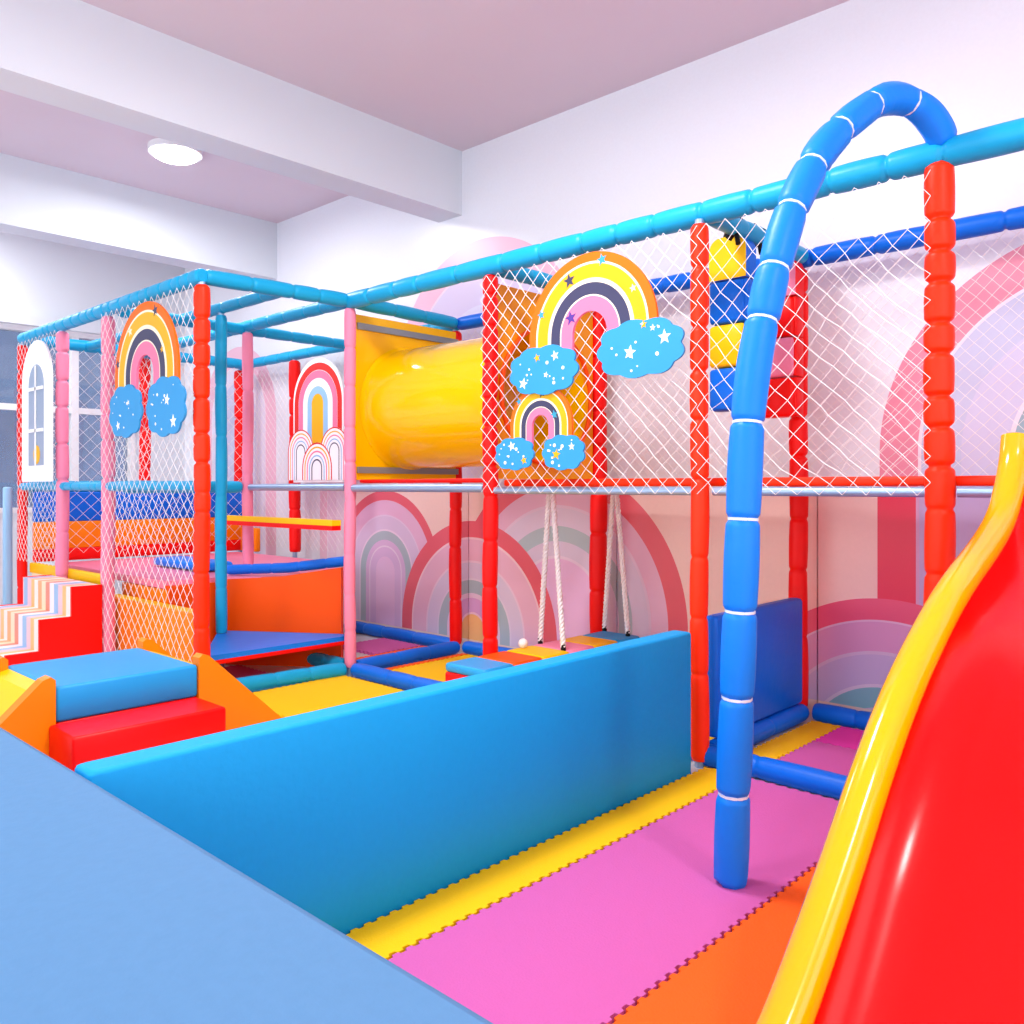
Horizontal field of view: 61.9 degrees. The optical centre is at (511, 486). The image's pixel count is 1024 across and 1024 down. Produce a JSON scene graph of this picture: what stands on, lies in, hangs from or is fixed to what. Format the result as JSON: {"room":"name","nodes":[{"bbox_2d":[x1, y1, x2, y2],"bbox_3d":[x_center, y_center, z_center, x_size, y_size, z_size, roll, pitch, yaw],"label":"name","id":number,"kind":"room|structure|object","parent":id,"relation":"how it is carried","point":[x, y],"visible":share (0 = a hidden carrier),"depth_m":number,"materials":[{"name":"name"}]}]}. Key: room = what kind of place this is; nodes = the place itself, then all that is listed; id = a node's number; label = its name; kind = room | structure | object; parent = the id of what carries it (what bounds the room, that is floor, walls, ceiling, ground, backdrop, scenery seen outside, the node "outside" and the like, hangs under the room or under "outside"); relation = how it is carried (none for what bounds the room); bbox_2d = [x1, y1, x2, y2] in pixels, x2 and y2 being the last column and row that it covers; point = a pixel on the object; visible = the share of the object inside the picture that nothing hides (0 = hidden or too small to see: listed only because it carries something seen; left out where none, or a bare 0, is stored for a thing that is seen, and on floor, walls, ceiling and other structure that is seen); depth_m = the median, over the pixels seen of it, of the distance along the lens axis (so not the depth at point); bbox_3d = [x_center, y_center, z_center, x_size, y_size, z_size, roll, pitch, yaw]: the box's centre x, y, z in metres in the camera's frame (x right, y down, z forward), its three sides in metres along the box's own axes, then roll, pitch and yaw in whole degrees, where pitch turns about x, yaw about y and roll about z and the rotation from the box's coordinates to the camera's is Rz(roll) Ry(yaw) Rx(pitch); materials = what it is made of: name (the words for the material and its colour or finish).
{"room":"indoor playground","nodes":[
{"label":"indoor playground","id":0,"kind":"room"},
{"bbox_2d":[0,232,184,604],"bbox_3d":[-6.642,-0.660,6.366,0.200,3.720,8.620,0,0,43],"label":"wall","id":1,"kind":"structure","parent":0,"point":[38,277],"depth_m":8.59,"materials":[{"name":"white paint"}]},
{"bbox_2d":[0,311,123,334],"bbox_3d":[-5.218,-1.610,7.670,0.100,0.100,3.870,0,0,43],"label":"trim","id":2,"kind":"structure","parent":1,"relation":"attached to","point":[5,317],"depth_m":8.26,"materials":[{"name":"white paint"}]},
{"bbox_2d":[0,323,135,512],"bbox_3d":[-4.676,-0.655,8.395,0.140,1.810,1.870,0,0,43],"label":"window","id":3,"kind":"structure","parent":1,"relation":"in","point":[9,333],"depth_m":8.59,"materials":[{"name":"white"}]},
{"bbox_2d":[0,0,848,222],"bbox_3d":[-2.079,-2.580,2.096,12.700,0.120,9.020,0,0,43],"label":"ceiling","id":4,"kind":"structure","parent":0,"point":[461,75],"depth_m":5.04,"materials":[{"name":"paint"}]},
{"bbox_2d":[148,138,201,164],"bbox_3d":[-2.503,-2.473,6.341,0.380,0.094,0.380,0,0,43],"label":"ceiling lamp","id":5,"kind":"object","parent":4,"relation":"attached to","point":[164,150],"visible":0.95,"depth_m":6.25,"materials":[{"name":"white"}]},
{"bbox_2d":[224,625,863,1023],"bbox_3d":[-2.079,1.250,2.096,12.700,0.100,9.020,0,0,43],"label":"floor","id":6,"kind":"structure","parent":0,"point":[359,637],"depth_m":5.58,"materials":[{"name":"tile"}]},
{"bbox_2d":[3,487,12,604],"bbox_3d":[-4.025,0.600,6.807,0.060,1.200,0.060,0,0,43],"label":"column","id":7,"kind":"structure","parent":6,"relation":"on","point":[7,491],"depth_m":6.78,"materials":[{"name":"blue"}]},
{"bbox_2d":[17,343,27,603],"bbox_3d":[-3.905,0.025,6.804,0.081,2.350,0.080,0,0,-13],"label":"post","id":8,"kind":"object","parent":6,"relation":"on","point":[22,565],"visible":0.53,"depth_m":6.77,"materials":[{"name":"red plastic"}]},
{"bbox_2d":[19,481,194,491],"bbox_3d":[-2.835,-0.005,5.803,2.930,0.062,0.064,0,0,43],"label":"beam","id":9,"kind":"structure","parent":8,"relation":"attached to","point":[70,486],"depth_m":5.53,"materials":[{"name":"blue plastic"}]},
{"bbox_2d":[17,268,206,343],"bbox_3d":[-2.813,-1.180,5.782,2.990,0.089,0.091,0,0,43],"label":"beam","id":10,"kind":"structure","parent":8,"relation":"on","point":[92,314],"depth_m":5.46,"materials":[{"name":"blue plastic"}]},
{"bbox_2d":[17,330,55,565],"bbox_3d":[-3.618,-0.280,6.481,0.862,1.722,0.027,0,0,43],"label":"safety net","id":11,"kind":"object","parent":10,"relation":"hanging from","point":[54,330],"visible":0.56,"depth_m":6.49,"materials":[{"name":"white"}]},
{"bbox_2d":[22,340,52,481],"bbox_3d":[-3.533,-0.565,6.338,0.620,1.050,0.022,0,0,43],"label":"decoration","id":12,"kind":"object","parent":11,"relation":"attached to","point":[37,377],"visible":1,"depth_m":6.30,"materials":[{"name":"white"}]},
{"bbox_2d":[0,575,101,665],"bbox_3d":[-3.224,0.920,5.709,0.930,0.560,0.570,0,0,43],"label":"stairs","id":13,"kind":"structure","parent":6,"relation":"on","point":[56,617],"depth_m":5.54,"materials":[{"name":"plastic"}]},
{"bbox_2d":[55,330,69,577],"bbox_3d":[-3.277,0.025,6.216,0.094,2.350,0.091,0,0,-20],"label":"post","id":14,"kind":"object","parent":6,"relation":"on","point":[62,337],"visible":0.84,"depth_m":6.18,"materials":[{"name":"pink plastic"}]},
{"bbox_2d":[100,315,115,651],"bbox_3d":[-2.678,0.025,5.656,0.093,2.350,0.093,0,0,-13],"label":"post","id":15,"kind":"object","parent":6,"relation":"on","point":[110,568],"visible":0.83,"depth_m":5.62,"materials":[{"name":"pink plastic"}]},
{"bbox_2d":[101,283,193,661],"bbox_3d":[-2.238,0.005,5.182,1.292,2.292,0.027,0,0,43],"label":"safety net","id":16,"kind":"object","parent":15,"relation":"attached to","point":[190,283],"visible":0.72,"depth_m":5.16,"materials":[{"name":"white"}]},
{"bbox_2d":[109,301,186,437],"bbox_3d":[-2.164,-0.693,5.051,1.023,0.814,0.030,0,0,43],"label":"decoration","id":17,"kind":"object","parent":16,"relation":"attached to","point":[149,330],"visible":1,"depth_m":5.01,"materials":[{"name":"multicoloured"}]},
{"bbox_2d":[0,637,280,771],"bbox_3d":[-1.767,0.980,3.776,0.900,0.440,1.540,0,0,43],"label":"steps","id":18,"kind":"structure","parent":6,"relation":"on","point":[76,710],"depth_m":3.60,"materials":[{"name":"blue plastic"}]},
{"bbox_2d":[139,357,150,556],"bbox_3d":[-3.235,0.025,7.520,0.102,2.350,0.100,0,0,-15],"label":"post","id":19,"kind":"object","parent":6,"relation":"on","point":[148,377],"visible":0.38,"depth_m":7.48,"materials":[{"name":"red plastic"}]},
{"bbox_2d":[27,336,241,368],"bbox_3d":[-3.239,-1.180,7.516,0.098,0.095,1.870,0,0,43],"label":"beam","id":20,"kind":"structure","parent":19,"relation":"on","point":[74,344],"depth_m":7.21,"materials":[{"name":"blue plastic"}]},
{"bbox_2d":[145,302,346,356],"bbox_3d":[-2.157,-1.180,6.469,3.010,0.083,0.085,0,0,43],"label":"beam","id":21,"kind":"structure","parent":19,"relation":"on","point":[315,309],"depth_m":5.91,"materials":[{"name":"blue plastic"}]},
{"bbox_2d":[39,348,242,554],"bbox_3d":[-3.123,-0.290,7.448,0.028,1.661,1.850,0,0,43],"label":"safety net","id":22,"kind":"object","parent":21,"relation":"hanging from","point":[53,348],"visible":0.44,"depth_m":7.33,"materials":[{"name":"white"}]},
{"bbox_2d":[241,527,259,551],"bbox_3d":[-2.447,0.490,7.981,0.280,0.220,0.050,0,0,43],"label":"pad","id":23,"kind":"object","parent":22,"relation":"attached to","point":[256,530],"visible":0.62,"depth_m":7.88,"materials":[{"name":"orange plastic"}]},
{"bbox_2d":[115,594,193,662],"bbox_3d":[-2.293,0.960,5.453,1.280,0.440,0.110,0,0,43],"label":"block","id":24,"kind":"object","parent":6,"relation":"on","point":[186,623],"visible":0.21,"depth_m":5.33,"materials":[{"name":"orange plastic"}]},
{"bbox_2d":[30,552,342,666],"bbox_3d":[-2.235,0.868,6.495,2.740,0.665,1.770,0,0,43],"label":"deck","id":25,"kind":"object","parent":6,"relation":"on","point":[310,601],"visible":0.51,"depth_m":5.72,"materials":[{"name":"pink plastic"}]},
{"bbox_2d":[32,491,241,561],"bbox_3d":[-3.198,0.320,7.471,0.060,0.560,1.820,0,0,43],"label":"pad","id":26,"kind":"object","parent":25,"relation":"on","point":[236,503],"visible":0.52,"depth_m":7.33,"materials":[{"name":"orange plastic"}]},
{"bbox_2d":[154,556,232,570],"bbox_3d":[-2.394,0.570,6.383,0.780,0.060,0.250,0,0,43],"label":"cushion","id":27,"kind":"object","parent":25,"relation":"on","point":[164,561],"visible":0.51,"depth_m":6.33,"materials":[{"name":"blue fabric"}]},
{"bbox_2d":[227,556,343,574],"bbox_3d":[-1.543,0.537,5.822,0.857,0.137,0.083,0,0,10],"label":"bumper cover","id":28,"kind":"object","parent":25,"relation":"on","point":[264,568],"visible":0.98,"depth_m":5.79,"materials":[{"name":"blue plastic"}]},
{"bbox_2d":[193,281,210,656],"bbox_3d":[-1.736,0.025,4.774,0.096,2.350,0.094,0,0,-16],"label":"post","id":29,"kind":"object","parent":6,"relation":"on","point":[201,295],"visible":0.87,"depth_m":4.74,"materials":[{"name":"red plastic"}]},
{"bbox_2d":[206,269,346,306],"bbox_3d":[-1.386,-1.180,5.090,0.904,0.089,0.092,0,0,-42],"label":"beam","id":30,"kind":"structure","parent":29,"relation":"attached to","point":[221,279],"depth_m":5.03,"materials":[{"name":"blue plastic"}]},
{"bbox_2d":[215,312,227,666],"bbox_3d":[-1.920,0.025,5.631,0.081,2.350,0.079,0,0,-20],"label":"post","id":31,"kind":"object","parent":6,"relation":"on","point":[221,456],"visible":1,"depth_m":5.60,"materials":[{"name":"blue plastic"}]},
{"bbox_2d":[86,293,280,350],"bbox_3d":[-2.479,-1.180,6.154,2.970,0.074,0.076,0,0,43],"label":"beam","id":32,"kind":"structure","parent":31,"relation":"on","point":[251,299],"depth_m":5.51,"materials":[{"name":"blue plastic"}]},
{"bbox_2d":[234,369,242,551],"bbox_3d":[-2.646,0.025,8.296,0.115,2.350,0.111,0,0,-24],"label":"post","id":33,"kind":"object","parent":6,"relation":"on","point":[237,376],"visible":0.37,"depth_m":8.25,"materials":[{"name":"red plastic"}]},
{"bbox_2d":[240,324,458,369],"bbox_3d":[-1.514,-1.180,7.237,3.100,0.087,0.089,0,0,43],"label":"beam","id":34,"kind":"structure","parent":33,"relation":"on","point":[314,351],"depth_m":7.54,"materials":[{"name":"blue plastic"}]},
{"bbox_2d":[223,665,267,677],"bbox_3d":[-1.761,1.190,5.414,0.430,0.020,0.300,0,0,43],"label":"foam mat","id":35,"kind":"object","parent":6,"relation":"on","point":[238,671],"visible":0.34,"depth_m":5.46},
{"bbox_2d":[0,727,492,1023],"bbox_3d":[-1.251,0.900,1.407,3.450,0.600,1.045,0,0,43],"label":"partition","id":36,"kind":"object","parent":6,"relation":"on","point":[109,914],"visible":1,"depth_m":1.14,"materials":[{"name":"blue plastic"}]},
{"bbox_2d":[242,331,253,563],"bbox_3d":[-1.941,0.025,6.268,0.084,2.350,0.083,0,0,-11],"label":"post","id":37,"kind":"object","parent":6,"relation":"on","point":[247,337],"visible":0.92,"depth_m":6.24,"materials":[{"name":"pink plastic"}]},
{"bbox_2d":[123,481,242,492],"bbox_3d":[-2.277,0.000,5.938,0.089,0.087,0.840,0,0,43],"label":"beam","id":38,"kind":"structure","parent":37,"relation":"attached to","point":[232,486],"depth_m":6.13,"materials":[{"name":"blue plastic"}]},
{"bbox_2d":[117,308,344,348],"bbox_3d":[-1.953,-1.160,6.313,0.081,0.078,1.870,0,0,43],"label":"beam","id":39,"kind":"structure","parent":37,"relation":"attached to","point":[234,328],"depth_m":6.45,"materials":[{"name":"blue plastic"}]},
{"bbox_2d":[227,515,340,530],"bbox_3d":[-1.609,0.242,5.854,1.370,0.065,0.070,0,0,43],"label":"plank","id":40,"kind":"object","parent":37,"relation":"attached to","point":[279,522],"visible":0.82,"depth_m":5.72,"materials":[{"name":"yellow plastic"}]},
{"bbox_2d":[248,483,343,490],"bbox_3d":[-1.485,0.002,5.841,1.170,0.049,0.050,0,0,43],"label":"steel rail","id":41,"kind":"object","parent":37,"relation":"attached to","point":[252,487],"visible":0.79,"depth_m":5.79,"materials":[{"name":"silver"}]},
{"bbox_2d":[210,630,343,663],"bbox_3d":[-1.667,1.083,5.463,0.780,0.235,1.020,0,0,43],"label":"platform","id":42,"kind":"object","parent":6,"relation":"on","point":[230,646],"visible":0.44,"depth_m":5.31,"materials":[{"name":"blue"}]},
{"bbox_2d":[236,663,346,691],"bbox_3d":[-1.365,1.150,5.112,0.804,0.093,0.095,0,0,-41],"label":"pipe","id":43,"kind":"object","parent":6,"relation":"on","point":[254,683],"visible":0.7,"depth_m":5.11,"materials":[{"name":"blue plastic"}]},
{"bbox_2d":[289,359,300,557],"bbox_3d":[-1.944,0.025,7.640,0.111,2.350,0.107,0,0,-18],"label":"post","id":44,"kind":"object","parent":6,"relation":"on","point":[294,365],"visible":0.57,"depth_m":7.60,"materials":[{"name":"red plastic"}]},
{"bbox_2d":[253,353,343,552],"bbox_3d":[-1.968,-0.290,7.740,1.550,1.701,0.021,0,0,43],"label":"safety net","id":45,"kind":"object","parent":44,"relation":"attached to","point":[340,353],"visible":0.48,"depth_m":7.92,"materials":[{"name":"white"}]},
{"bbox_2d":[288,358,344,481],"bbox_3d":[-1.657,-0.570,7.274,0.900,1.060,0.021,0,0,43],"label":"board","id":46,"kind":"object","parent":44,"relation":"attached to","point":[316,445],"visible":0.99,"depth_m":7.26,"materials":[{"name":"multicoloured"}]},
{"bbox_2d":[307,653,346,667],"bbox_3d":[-1.278,1.150,5.674,0.580,0.093,0.095,0,0,43],"label":"pipe","id":47,"kind":"object","parent":6,"relation":"on","point":[315,659],"visible":0.44,"depth_m":5.60,"materials":[{"name":"blue plastic"}]},
{"bbox_2d":[253,675,402,717],"bbox_3d":[-0.434,1.190,4.234,2.460,0.020,0.790,0,0,43],"label":"foam mat","id":48,"kind":"object","parent":6,"relation":"on","point":[291,700],"visible":0.2,"depth_m":4.85,"materials":[{"name":"yellow"}]},
{"bbox_2d":[343,308,355,676],"bbox_3d":[-1.029,0.025,5.413,0.081,2.350,0.080,0,0,-14],"label":"post","id":49,"kind":"object","parent":6,"relation":"on","point":[349,313],"visible":0.98,"depth_m":5.38,"materials":[{"name":"pink plastic"}]},
{"bbox_2d":[75,630,690,934],"bbox_3d":[-0.103,0.900,2.692,0.090,0.600,2.390,0,0,43],"label":"wall panel","id":50,"kind":"object","parent":6,"relation":"on","point":[353,814],"visible":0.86,"depth_m":2.46,"materials":[{"name":"blue plastic"}]},
{"bbox_2d":[343,638,422,654],"bbox_3d":[-0.986,1.190,6.359,0.470,0.020,0.440,0,0,43],"label":"foam mat","id":51,"kind":"object","parent":6,"relation":"on","point":[380,645],"visible":0.66,"depth_m":6.33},
{"bbox_2d":[350,663,441,689],"bbox_3d":[-0.477,1.150,4.898,1.390,0.093,0.095,0,0,43],"label":"pipe","id":52,"kind":"object","parent":6,"relation":"on","point":[400,680],"visible":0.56,"depth_m":5.10,"materials":[{"name":"blue plastic"}]},
{"bbox_2d":[356,621,449,645],"bbox_3d":[-0.897,1.150,6.660,1.290,0.093,0.095,0,0,43],"label":"pipe","id":53,"kind":"object","parent":6,"relation":"on","point":[425,639],"visible":0.76,"depth_m":6.58,"materials":[{"name":"blue plastic"}]},
{"bbox_2d":[356,641,459,667],"bbox_3d":[-0.698,1.150,5.789,0.096,0.093,0.900,0,0,41],"label":"pipe","id":54,"kind":"object","parent":6,"relation":"on","point":[413,655],"visible":0.8,"depth_m":5.76,"materials":[{"name":"blue plastic"}]},
{"bbox_2d":[385,653,466,669],"bbox_3d":[-0.630,1.190,5.726,0.055,0.020,0.880,0,0,43],"label":"foam mat","id":55,"kind":"object","parent":6,"relation":"on","point":[461,654],"visible":0.51,"depth_m":5.77,"materials":[{"name":"orange"}]},
{"bbox_2d":[449,329,461,643],"bbox_3d":[-0.411,0.025,6.205,0.097,2.350,0.097,0,0,-13],"label":"post","id":56,"kind":"object","parent":6,"relation":"on","point":[455,517],"visible":0.51,"depth_m":6.17,"materials":[{"name":"red plastic"}]},
{"bbox_2d":[462,641,512,655],"bbox_3d":[0.104,1.150,5.723,1.190,0.093,0.095,0,0,43],"label":"pipe","id":57,"kind":"object","parent":6,"relation":"on","point":[468,647],"visible":0.12,"depth_m":6.02,"materials":[{"name":"blue plastic"}]},
{"bbox_2d":[482,274,498,654],"bbox_3d":[-0.116,0.025,4.559,0.089,2.350,0.088,0,0,-17],"label":"post","id":58,"kind":"object","parent":6,"relation":"on","point":[490,501],"visible":0.77,"depth_m":4.52,"materials":[{"name":"red plastic"}]},
{"bbox_2d":[351,484,482,491],"bbox_3d":[-0.572,0.006,4.987,1.170,0.047,0.048,0,0,43],"label":"steel rail","id":59,"kind":"object","parent":58,"relation":"attached to","point":[355,487],"visible":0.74,"depth_m":4.94,"materials":[{"name":"silver"}]},
{"bbox_2d":[493,487,690,494],"bbox_3d":[0.359,0.018,4.115,1.220,0.037,0.038,0,0,43],"label":"steel rail","id":60,"kind":"object","parent":58,"relation":"attached to","point":[631,490],"visible":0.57,"depth_m":4.05,"materials":[{"name":"silver"}]},
{"bbox_2d":[347,766,716,959],"bbox_3d":[0.038,1.190,2.642,0.175,0.020,2.470,0,0,43],"label":"foam mat","id":61,"kind":"object","parent":6,"relation":"on","point":[391,934],"visible":0.57,"depth_m":2.62,"materials":[{"name":"yellow"}]},
{"bbox_2d":[392,654,714,739],"bbox_3d":[0.262,1.190,4.890,2.380,0.020,0.880,0,0,43],"label":"foam mat","id":62,"kind":"object","parent":6,"relation":"on","point":[435,670],"visible":0.15,"depth_m":5.51,"materials":[{"name":"orange"}]},
{"bbox_2d":[589,311,607,632],"bbox_3d":[0.538,0.025,5.317,0.114,2.350,0.113,0,0,-16],"label":"post","id":63,"kind":"object","parent":6,"relation":"on","point":[598,504],"visible":0.56,"depth_m":5.27,"materials":[{"name":"red plastic"}]},
{"bbox_2d":[355,284,592,482],"bbox_3d":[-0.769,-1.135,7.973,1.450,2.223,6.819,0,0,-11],"label":"tunnel","id":64,"kind":"object","parent":63,"relation":"attached to","point":[418,389],"depth_m":5.24,"materials":[{"name":"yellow plastic"}]},
{"bbox_2d":[457,206,1023,329],"bbox_3d":[1.772,-1.180,4.162,5.900,0.095,0.098,0,0,43],"label":"beam","id":65,"kind":"structure","parent":63,"relation":"on","point":[978,225],"depth_m":4.11,"materials":[{"name":"blue plastic"}]},
{"bbox_2d":[465,230,1023,480],"bbox_3d":[1.558,-0.600,4.445,5.202,1.122,0.018,0,0,43],"label":"safety net","id":66,"kind":"object","parent":65,"relation":"hanging from","point":[1006,230],"visible":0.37,"depth_m":4.23,"materials":[{"name":"white"}]},
{"bbox_2d":[388,778,837,1023],"bbox_3d":[0.306,1.190,2.391,0.560,0.020,2.470,0,0,43],"label":"foam mat","id":67,"kind":"object","parent":6,"relation":"on","point":[581,944],"visible":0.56,"depth_m":2.33,"materials":[{"name":"rubber"}]},
{"bbox_2d":[714,81,956,889],"bbox_3d":[1.082,-0.089,2.774,1.080,2.590,0.137,0,0,-31],"label":"pole","id":68,"kind":"object","parent":67,"relation":"on","point":[929,116],"visible":0.99,"depth_m":2.51,"materials":[{"name":"blue"}]},
{"bbox_2d":[690,218,709,767],"bbox_3d":[0.804,0.028,3.657,0.084,2.345,0.084,0,0,-13],"label":"post","id":69,"kind":"object","parent":6,"relation":"on","point":[700,502],"visible":0.94,"depth_m":3.62,"materials":[{"name":"red plastic"}]},
{"bbox_2d":[481,225,696,493],"bbox_3d":[0.309,-0.540,4.062,1.302,1.142,0.020,0,0,44],"label":"safety net","id":70,"kind":"object","parent":69,"relation":"attached to","point":[696,225],"visible":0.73,"depth_m":3.95,"materials":[{"name":"white"}]},
{"bbox_2d":[495,390,585,469],"bbox_3d":[0.134,-0.290,4.189,0.580,0.420,0.030,0,0,43],"label":"decoration","id":71,"kind":"object","parent":70,"relation":"attached to","point":[563,450],"visible":1,"depth_m":4.16,"materials":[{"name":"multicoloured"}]},
{"bbox_2d":[510,251,684,394],"bbox_3d":[0.367,-0.771,3.970,1.014,0.645,0.030,0,0,43],"label":"decoration","id":72,"kind":"object","parent":70,"relation":"attached to","point":[637,342],"visible":1,"depth_m":3.93,"materials":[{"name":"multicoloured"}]},
{"bbox_2d":[697,170,930,495],"bbox_3d":[1.125,-0.540,3.302,0.932,1.142,0.034,0,0,43],"label":"safety net","id":73,"kind":"object","parent":69,"relation":"attached to","point":[929,170],"visible":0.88,"depth_m":3.23,"materials":[{"name":"white"}]},
{"bbox_2d":[607,863,816,1023],"bbox_3d":[1.252,1.190,1.506,2.030,0.020,2.470,0,0,43],"label":"foam mat","id":74,"kind":"object","parent":6,"relation":"on","point":[730,982],"visible":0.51,"depth_m":2.05,"materials":[{"name":"orange"}]},
{"bbox_2d":[756,432,1023,1023],"bbox_3d":[1.065,0.503,1.741,0.642,1.352,2.298,0,0,43],"label":"slide","id":75,"kind":"object","parent":74,"relation":"on","point":[912,910],"visible":1,"depth_m":1.76,"materials":[{"name":"red plastic"}]},
{"bbox_2d":[709,703,808,744],"bbox_3d":[1.175,1.150,4.036,0.095,0.093,0.900,0,0,43],"label":"pipe","id":76,"kind":"object","parent":6,"relation":"on","point":[764,728],"visible":0.59,"depth_m":4.10,"materials":[{"name":"blue plastic"}]},
{"bbox_2d":[707,598,801,737],"bbox_3d":[1.164,0.833,4.054,0.070,0.535,0.870,0,0,43],"label":"wall panel","id":77,"kind":"object","parent":76,"relation":"on","point":[778,680],"visible":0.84,"depth_m":4.09,"materials":[{"name":"blue plastic"}]},
{"bbox_2d":[691,744,846,798],"bbox_3d":[1.947,1.150,2.629,3.150,0.093,0.095,0,0,43],"label":"pipe","id":78,"kind":"object","parent":6,"relation":"on","point":[793,775],"visible":0.4,"depth_m":3.36,"materials":[{"name":"blue plastic"}]},
{"bbox_2d":[753,721,839,758],"bbox_3d":[1.274,1.190,3.944,0.150,0.020,0.880,0,0,43],"label":"foam mat","id":79,"kind":"object","parent":6,"relation":"on","point":[782,745],"visible":0.6,"depth_m":3.99,"materials":[{"name":"yellow"}]},
{"bbox_2d":[788,268,808,705],"bbox_3d":[1.488,0.025,4.428,0.102,2.350,0.100,0,0,-17],"label":"post","id":80,"kind":"object","parent":6,"relation":"on","point":[798,526],"visible":0.53,"depth_m":4.39,"materials":[{"name":"red plastic"}]},
{"bbox_2d":[778,741,856,775],"bbox_3d":[2.052,1.190,2.990,2.290,0.020,0.550,0,0,43],"label":"foam mat","id":81,"kind":"object","parent":6,"relation":"on","point":[820,755],"visible":0.27,"depth_m":3.72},
{"bbox_2d":[813,726,863,749],"bbox_3d":[2.352,1.190,3.311,2.290,0.020,0.330,0,0,43],"label":"foam mat","id":82,"kind":"object","parent":6,"relation":"on","point":[845,737],"visible":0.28,"depth_m":4.02,"materials":[{"name":"pink"}]},
{"bbox_2d":[812,703,870,729],"bbox_3d":[2.667,1.150,3.325,3.050,0.093,0.095,0,0,43],"label":"pipe","id":83,"kind":"object","parent":6,"relation":"on","point":[825,713],"visible":0.32,"depth_m":4.24,"materials":[{"name":"blue plastic"}]},
{"bbox_2d":[923,160,955,604],"bbox_3d":[1.518,0.015,3.030,0.106,2.370,0.105,0,0,-15],"label":"post","id":84,"kind":"object","parent":6,"relation":"on","point":[940,234],"visible":0.6,"depth_m":2.99,"materials":[{"name":"red plastic"}]},
{"bbox_2d":[345,117,1023,308],"bbox_3d":[1.100,-1.180,3.422,5.870,0.103,0.106,0,0,43],"label":"beam","id":85,"kind":"structure","parent":84,"relation":"on","point":[1004,138],"depth_m":3.60,"materials":[{"name":"blue plastic"}]},
{"bbox_2d":[356,302,457,328],"bbox_3d":[-0.705,-1.180,5.796,0.089,0.087,0.901,0,0,40],"label":"beam","id":86,"kind":"structure","parent":85,"relation":"attached to","point":[383,308],"depth_m":5.78,"materials":[{"name":"blue plastic"}]},
{"bbox_2d":[496,268,552,288],"bbox_3d":[0.226,-1.180,4.925,0.089,0.087,0.900,0,0,43],"label":"beam","id":87,"kind":"structure","parent":85,"relation":"attached to","point":[532,274],"depth_m":4.74,"materials":[{"name":"blue plastic"}]},
{"bbox_2d":[708,218,808,263],"bbox_3d":[1.175,-1.180,4.036,0.089,0.087,0.900,0,0,43],"label":"beam","id":88,"kind":"structure","parent":85,"relation":"attached to","point":[744,227],"depth_m":3.89,"materials":[{"name":"blue plastic"}]},
{"bbox_2d":[709,233,755,411],"bbox_3d":[1.028,-0.779,3.982,0.190,0.849,0.100,0,0,43],"label":"hanging bag","id":89,"kind":"object","parent":88,"relation":"hanging from","point":[722,257],"visible":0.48,"depth_m":3.95,"materials":[{"name":"blue plastic"}]},
{"bbox_2d":[765,260,803,418],"bbox_3d":[1.377,-0.779,4.354,0.190,0.849,0.100,0,0,43],"label":"hanging bag","id":90,"kind":"object","parent":88,"relation":"hanging from","point":[775,401],"visible":0.56,"depth_m":4.29,"materials":[{"name":"red plastic"}]},
{"bbox_2d":[504,475,995,485],"bbox_3d":[1.887,-0.022,3.370,4.450,0.036,0.900,0,0,43],"label":"board","id":91,"kind":"object","parent":84,"relation":"attached to","point":[885,480],"visible":0.82,"depth_m":3.47,"materials":[{"name":"red plastic"}]},
{"bbox_2d":[445,494,639,680],"bbox_3d":[0.213,0.543,4.618,0.280,1.074,1.316,0,0,43],"label":"bridge","id":92,"kind":"object","parent":91,"relation":"hanging from","point":[462,668],"visible":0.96,"depth_m":4.67,"materials":[{"name":"multicoloured plastic"}]},
{"bbox_2d":[712,487,924,496],"bbox_3d":[1.177,0.018,3.350,0.860,0.037,0.038,0,0,43],"label":"steel rail","id":93,"kind":"object","parent":84,"relation":"attached to","point":[807,491],"visible":0.74,"depth_m":3.26,"materials":[{"name":"silver"}]},
{"bbox_2d":[957,487,992,497],"bbox_3d":[2.330,0.018,2.271,2.100,0.037,0.038,0,0,43],"label":"steel rail","id":94,"kind":"object","parent":84,"relation":"attached to","point":[968,492],"visible":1,"depth_m":2.94,"materials":[{"name":"silver"}]},
{"bbox_2d":[185,0,1023,624],"bbox_3d":[0.934,-0.660,5.316,12.700,3.720,0.200,0,0,43],"label":"wall","id":95,"kind":"structure","parent":0,"point":[738,117],"depth_m":4.82,"materials":[{"name":"paint"}]},
{"bbox_2d":[0,153,276,279],"bbox_3d":[-5.281,-2.255,5.092,0.250,0.530,8.620,0,0,43],"label":"ceiling beam","id":96,"kind":"structure","parent":95,"relation":"attached to","point":[41,201],"depth_m":7.15,"materials":[{"name":"paint"}]},
{"bbox_2d":[0,0,461,222],"bbox_3d":[-3.415,-2.280,3.346,0.260,0.480,8.620,0,0,43],"label":"ceiling beam","id":97,"kind":"structure","parent":95,"relation":"attached to","point":[78,56],"depth_m":4.97,"materials":[{"name":"paint"}]},
{"bbox_2d":[355,492,468,647],"bbox_3d":[-0.825,0.600,6.802,1.392,1.200,0.026,0,0,43],"label":"board","id":98,"kind":"object","parent":95,"relation":"attached to","point":[402,547],"visible":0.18,"depth_m":6.79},
{"bbox_2d":[469,492,616,648],"bbox_3d":[0.179,0.600,5.863,1.342,1.200,0.026,0,0,43],"label":"wall panel","id":99,"kind":"object","parent":95,"relation":"attached to","point":[521,528],"visible":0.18,"depth_m":5.87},
{"bbox_2d":[617,487,817,712],"bbox_3d":[1.147,0.600,4.957,1.292,1.200,0.026,0,0,43],"label":"wall panel","id":100,"kind":"object","parent":95,"relation":"attached to","point":[656,529],"visible":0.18,"depth_m":5.07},
{"bbox_2d":[818,487,989,711],"bbox_3d":[2.388,0.600,3.796,2.092,1.200,0.026,0,0,43],"label":"wall panel","id":101,"kind":"object","parent":95,"relation":"attached to","point":[871,571],"visible":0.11,"depth_m":4.33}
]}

